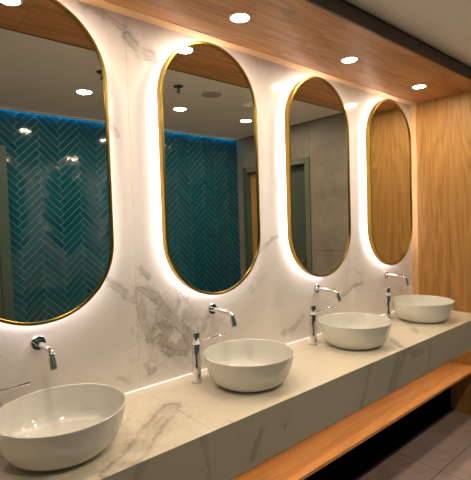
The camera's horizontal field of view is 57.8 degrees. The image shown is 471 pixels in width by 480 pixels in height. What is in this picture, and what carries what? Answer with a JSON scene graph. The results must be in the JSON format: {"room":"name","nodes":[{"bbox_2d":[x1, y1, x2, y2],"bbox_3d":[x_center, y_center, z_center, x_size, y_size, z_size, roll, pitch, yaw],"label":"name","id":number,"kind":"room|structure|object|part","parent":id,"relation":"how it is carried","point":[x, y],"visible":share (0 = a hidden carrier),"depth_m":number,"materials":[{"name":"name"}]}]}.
{"room":"public restroom","nodes":[
{"label":"public restroom","id":0,"kind":"room"},
{"bbox_2d":[0,0,412,479],"bbox_3d":[-0.290,0.188,2.129,4.590,2.556,0.100,-4,3,-41],"label":"wall","id":1,"kind":"structure","parent":0,"point":[134,333],"depth_m":2.00,"materials":[{"name":"stone"}]},
{"bbox_2d":[31,336,57,370],"bbox_3d":[-0.704,0.420,1.586,0.055,0.096,0.189,-4,3,-41],"label":"spout","id":2,"kind":"object","parent":1,"relation":"attached to","point":[38,342],"visible":1,"depth_m":1.56,"materials":[{"name":"silver metal"}]},
{"bbox_3d":[-0.763,0.399,1.653,0.055,0.055,0.010,-4,3,-41],"label":"wall plate","id":3,"kind":"part","parent":2,"relation":"part of","materials":[{"name":"silver metal"}]},
{"bbox_2d":[0,0,113,325],"bbox_3d":[-0.767,-0.306,1.601,0.599,1.248,0.070,-4,3,-41],"label":"backlit mirror","id":4,"kind":"object","parent":1,"relation":"attached to","point":[57,231],"visible":1,"depth_m":1.62,"materials":[{"name":"gold metal"}]},
{"bbox_2d":[157,41,260,294],"bbox_3d":[-0.122,-0.348,2.154,0.599,1.248,0.070,-4,3,-41],"label":"backlit mirror","id":5,"kind":"object","parent":1,"relation":"attached to","point":[207,109],"visible":1,"depth_m":2.10,"materials":[{"name":"gold metal"}]},
{"bbox_2d":[208,304,236,326],"bbox_3d":[-0.059,0.377,2.138,0.055,0.096,0.189,-4,3,-41],"label":"spout","id":6,"kind":"object","parent":1,"relation":"attached to","point":[212,308],"visible":1,"depth_m":2.12,"materials":[{"name":"silver metal"}]},
{"bbox_3d":[-0.118,0.356,2.205,0.055,0.055,0.010,-4,3,-41],"label":"wall plate","id":7,"kind":"part","parent":6,"relation":"part of","materials":[{"name":"silver metal"}]},
{"bbox_2d":[78,0,416,104],"bbox_3d":[-0.278,-1.011,2.019,4.586,0.019,0.062,-4,3,-41],"label":"trim","id":8,"kind":"structure","parent":1,"relation":"attached to","point":[103,4],"depth_m":2.21,"materials":[{"name":"brown wood"}]},
{"bbox_2d":[284,76,350,276],"bbox_3d":[0.523,-0.390,2.706,0.599,1.248,0.070,-4,3,-41],"label":"backlit mirror","id":9,"kind":"object","parent":1,"relation":"attached to","point":[316,126],"visible":1,"depth_m":2.66,"materials":[{"name":"gold metal"}]},
{"bbox_2d":[314,284,340,301],"bbox_3d":[0.585,0.335,2.690,0.055,0.096,0.189,-4,3,-41],"label":"spout","id":10,"kind":"object","parent":1,"relation":"attached to","point":[317,288],"visible":1,"depth_m":2.68,"materials":[{"name":"silver metal"}]},
{"bbox_3d":[0.527,0.314,2.757,0.055,0.055,0.010,-4,3,-41],"label":"wall plate","id":11,"kind":"part","parent":10,"relation":"part of","materials":[{"name":"silver metal"}]},
{"bbox_2d":[230,361,449,479],"bbox_3d":[-0.046,0.875,1.895,4.589,0.402,0.016,-4,3,-41],"label":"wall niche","id":12,"kind":"object","parent":1,"relation":"attached to","point":[448,361],"visible":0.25,"depth_m":2.34,"materials":[{"name":"brown wood"}]},
{"bbox_2d":[0,311,470,479],"bbox_3d":[-0.060,0.770,1.904,4.587,0.207,0.549,-4,3,-41],"label":"countertop","id":13,"kind":"structure","parent":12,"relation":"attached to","point":[179,428],"depth_m":1.79,"materials":[{"name":"stone"}]},
{"bbox_2d":[0,381,30,391],"bbox_3d":[-0.767,0.589,1.447,0.169,0.238,0.048,-2,2,-4],"label":"mixer","id":14,"kind":"object","parent":13,"relation":"on","point":[29,382],"visible":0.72,"depth_m":1.43,"materials":[{"name":"silver metal"}]},
{"bbox_2d":[0,383,125,470],"bbox_3d":[-0.582,0.631,1.435,0.421,0.143,0.421,-4,3,-41],"label":"vessel basin","id":15,"kind":"object","parent":13,"relation":"in","point":[64,426],"visible":1,"depth_m":1.49,"materials":[{"name":"white ceramic"}]},
{"bbox_2d":[191,331,226,383],"bbox_3d":[-0.123,0.547,1.999,0.169,0.238,0.048,-2,2,-4],"label":"mixer","id":16,"kind":"object","parent":13,"relation":"on","point":[195,335],"visible":1,"depth_m":1.98,"materials":[{"name":"silver metal"}]},
{"bbox_3d":[-0.103,0.454,1.986,0.127,0.042,0.009,-2,2,3],"label":"lever","id":17,"kind":"part","parent":16,"relation":"part of","materials":[{"name":"silver metal"}]},
{"bbox_2d":[203,339,293,392],"bbox_3d":[0.063,0.589,1.987,0.421,0.143,0.421,-4,3,-41],"label":"vessel basin","id":18,"kind":"object","parent":13,"relation":"in","point":[242,365],"visible":1,"depth_m":1.91,"materials":[{"name":"white ceramic"}]},
{"bbox_3d":[-0.239,0.671,2.105,4.570,0.013,0.010,-4,3,-41],"label":"led strip","id":19,"kind":"part","parent":13,"relation":"part of","materials":[{"name":"white plastic"}]},
{"bbox_2d":[309,304,336,345],"bbox_3d":[0.522,0.504,2.551,0.169,0.238,0.048,-2,2,-4],"label":"mixer","id":20,"kind":"object","parent":13,"relation":"on","point":[312,308],"visible":1,"depth_m":2.53,"materials":[{"name":"silver metal"}]},
{"bbox_3d":[0.542,0.411,2.538,0.127,0.042,0.009,-2,2,3],"label":"lever","id":21,"kind":"part","parent":20,"relation":"part of","materials":[{"name":"silver metal"}]},
{"bbox_2d":[318,313,391,349],"bbox_3d":[0.708,0.546,2.540,0.421,0.143,0.421,-4,3,-41],"label":"vessel basin","id":22,"kind":"object","parent":13,"relation":"in","point":[350,331],"visible":1,"depth_m":2.42,"materials":[{"name":"white ceramic"}]},
{"bbox_2d":[385,287,407,319],"bbox_3d":[1.167,0.462,3.103,0.169,0.238,0.048,-2,2,-4],"label":"mixer","id":23,"kind":"object","parent":13,"relation":"on","point":[388,292],"visible":0.83,"depth_m":3.08,"materials":[{"name":"silver metal"}]},
{"bbox_2d":[391,295,454,323],"bbox_3d":[1.353,0.504,3.092,0.421,0.143,0.421,-4,3,-41],"label":"vessel basin","id":24,"kind":"object","parent":13,"relation":"in","point":[426,309],"visible":1,"depth_m":2.97,"materials":[{"name":"white ceramic"}]},
{"bbox_2d":[233,361,470,479],"bbox_3d":[0.032,1.086,1.821,4.588,0.018,0.200,-4,3,-41],"label":"wall shelf","id":25,"kind":"object","parent":12,"relation":"attached to","point":[309,456],"visible":1,"depth_m":2.33,"materials":[{"name":"brown wood"}]},
{"bbox_2d":[365,99,412,264],"bbox_3d":[1.167,-0.432,3.258,0.599,1.248,0.070,-4,3,-41],"label":"backlit mirror","id":26,"kind":"object","parent":1,"relation":"attached to","point":[387,133],"visible":1,"depth_m":3.21,"materials":[{"name":"gold metal"}]},
{"bbox_2d":[384,271,409,285],"bbox_3d":[1.230,0.293,3.242,0.055,0.096,0.189,-4,3,-41],"label":"spout","id":27,"kind":"object","parent":1,"relation":"attached to","point":[386,275],"visible":1,"depth_m":3.23,"materials":[{"name":"silver metal"}]},
{"bbox_2d":[304,387,450,479],"bbox_3d":[-0.033,1.281,1.911,4.589,0.374,0.016,-4,3,-41],"label":"wall","id":28,"kind":"structure","parent":0,"point":[359,459],"depth_m":2.75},
{"bbox_2d":[345,0,470,66],"bbox_3d":[0.459,-1.103,1.155,4.590,0.050,2.330,-4,3,-41],"label":"ceiling","id":29,"kind":"structure","parent":0,"point":[444,25],"depth_m":2.20,"materials":[{"name":"paint"}]},
{"bbox_2d":[105,0,470,102],"bbox_3d":[-0.114,-1.043,1.828,4.590,0.083,0.565,-4,3,-41],"label":"soffit","id":30,"kind":"structure","parent":29,"relation":"attached to","point":[300,32],"depth_m":2.21,"materials":[{"name":"brown wood"}]},
{"bbox_2d":[229,12,250,22],"bbox_3d":[0.020,-1.008,1.937,0.100,0.004,0.100,-4,3,-41],"label":"recessed light","id":31,"kind":"object","parent":30,"relation":"attached to","point":[239,17],"visible":1,"depth_m":1.93,"materials":[{"name":"white"}]},
{"bbox_2d":[341,56,357,62],"bbox_3d":[0.665,-1.050,2.489,0.100,0.004,0.100,-4,3,-41],"label":"recessed light","id":32,"kind":"object","parent":30,"relation":"attached to","point":[351,59],"visible":1,"depth_m":2.48,"materials":[{"name":"white"}]},
{"bbox_2d":[412,84,426,88],"bbox_3d":[1.310,-1.092,3.041,0.100,0.004,0.100,-4,3,-41],"label":"recessed light","id":33,"kind":"object","parent":30,"relation":"attached to","point":[419,86],"visible":1,"depth_m":3.04,"materials":[{"name":"white"}]},
{"bbox_2d":[354,410,470,479],"bbox_3d":[0.542,1.505,1.257,4.590,0.060,2.330,-4,3,-41],"label":"floor","id":34,"kind":"structure","parent":0,"point":[441,450],"depth_m":2.76,"materials":[{"name":"stone"}]},
{"bbox_2d":[416,90,470,415],"bbox_3d":[1.694,0.075,3.382,0.060,2.556,0.617,-4,3,-41],"label":"wall","id":35,"kind":"structure","parent":0,"point":[443,124],"depth_m":3.35,"materials":[{"name":"brown wood"}]},
{"bbox_2d":[305,0,470,79],"bbox_3d":[0.074,-1.040,1.609,4.590,0.084,0.012,-4,3,-41],"label":"trim","id":36,"kind":"structure","parent":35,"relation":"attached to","point":[343,9],"depth_m":2.23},
{"bbox_2d":[410,104,418,294],"bbox_3d":[1.495,-0.284,3.553,0.023,1.672,0.052,-4,3,-41],"label":"trim","id":37,"kind":"structure","parent":35,"relation":"attached to","point":[415,264],"depth_m":3.54,"materials":[{"name":"brown wood"}]}
]}

